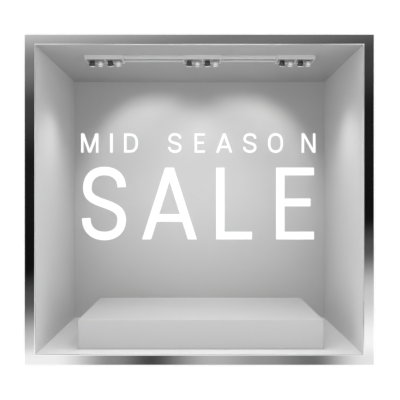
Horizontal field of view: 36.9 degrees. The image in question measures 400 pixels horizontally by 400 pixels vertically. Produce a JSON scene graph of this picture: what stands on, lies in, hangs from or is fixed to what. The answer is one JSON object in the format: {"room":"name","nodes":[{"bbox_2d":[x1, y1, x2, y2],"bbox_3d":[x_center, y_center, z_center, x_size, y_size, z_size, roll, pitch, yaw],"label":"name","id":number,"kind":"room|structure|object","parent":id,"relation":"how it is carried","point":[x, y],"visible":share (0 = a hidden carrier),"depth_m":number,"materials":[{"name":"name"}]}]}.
{"room":"shop window display","nodes":[
{"label":"shop window display","id":0,"kind":"room"},
{"bbox_2d":[35,45,74,353],"bbox_3d":[-1.682,-0.004,6.973,0.060,3.107,1.886,0,0,0],"label":"wall","id":1,"kind":"structure","parent":0,"point":[54,89],"depth_m":6.76,"materials":[{"name":"grey paint"}]},
{"bbox_2d":[36,317,361,353],"bbox_3d":[-0.007,1.580,6.973,3.410,0.060,1.886,0,0,0],"label":"floor","id":2,"kind":"structure","parent":0,"point":[65,341],"depth_m":6.22,"materials":[{"name":"grey"}]},
{"bbox_2d":[78,298,322,348],"bbox_3d":[0.008,1.397,6.945,2.553,0.305,1.410,0,0,0],"label":"podium","id":3,"kind":"object","parent":2,"relation":"on","point":[110,323],"visible":1,"depth_m":6.24,"materials":[{"name":"paint"}]},
{"bbox_2d":[75,82,323,316],"bbox_3d":[-0.007,-0.004,7.946,3.410,3.227,0.060,0,0,0],"label":"wall","id":4,"kind":"structure","parent":0,"point":[169,264],"depth_m":7.92,"materials":[{"name":"grey paint"}]},
{"bbox_2d":[36,45,362,81],"bbox_3d":[-0.007,-1.587,6.973,3.410,0.060,1.886,0,0,0],"label":"ceiling","id":5,"kind":"structure","parent":0,"point":[69,58],"depth_m":6.95,"materials":[{"name":"paint"}]},
{"bbox_2d":[84,55,315,66],"bbox_3d":[0.000,-1.501,6.540,2.481,0.111,0.212,0,0,0],"label":"track light","id":6,"kind":"object","parent":5,"relation":"attached to","point":[100,60],"depth_m":6.48,"materials":[{"name":"grey metal"}]},
{"bbox_2d":[0,0,399,399],"bbox_3d":[0.000,0.000,6.070,14.000,8.000,0.100,0,0,0],"label":"background","id":7,"kind":"structure","parent":0,"point":[380,380],"depth_m":6.02,"materials":[{"name":"white paint"}]},
{"bbox_2d":[24,34,373,364],"bbox_3d":[-0.007,-0.003,6.015,3.503,3.313,0.030,0,0,0],"label":"window frame","id":8,"kind":"structure","parent":7,"relation":"in","point":[30,40],"depth_m":6.00,"materials":[{"name":"metal"}]},
{"bbox_3d":[-0.007,-0.004,6.039,3.289,3.106,0.008,0,0,0],"label":"window","id":9,"kind":"structure","parent":8,"relation":"attached to","visible":0},
{"bbox_2d":[81,133,315,239],"bbox_3d":[-0.018,-0.134,6.033,2.358,1.078,0.001,0,0,0],"label":"sale lettering","id":10,"kind":"object","parent":9,"relation":"attached to","point":[169,174],"visible":1,"depth_m":6.03,"materials":[{"name":"white plastic"}]},
{"bbox_2d":[324,46,362,353],"bbox_3d":[1.668,-0.004,6.973,0.060,3.107,1.886,0,0,0],"label":"wall","id":11,"kind":"structure","parent":0,"point":[343,90],"depth_m":6.80,"materials":[{"name":"grey paint"}]}
]}

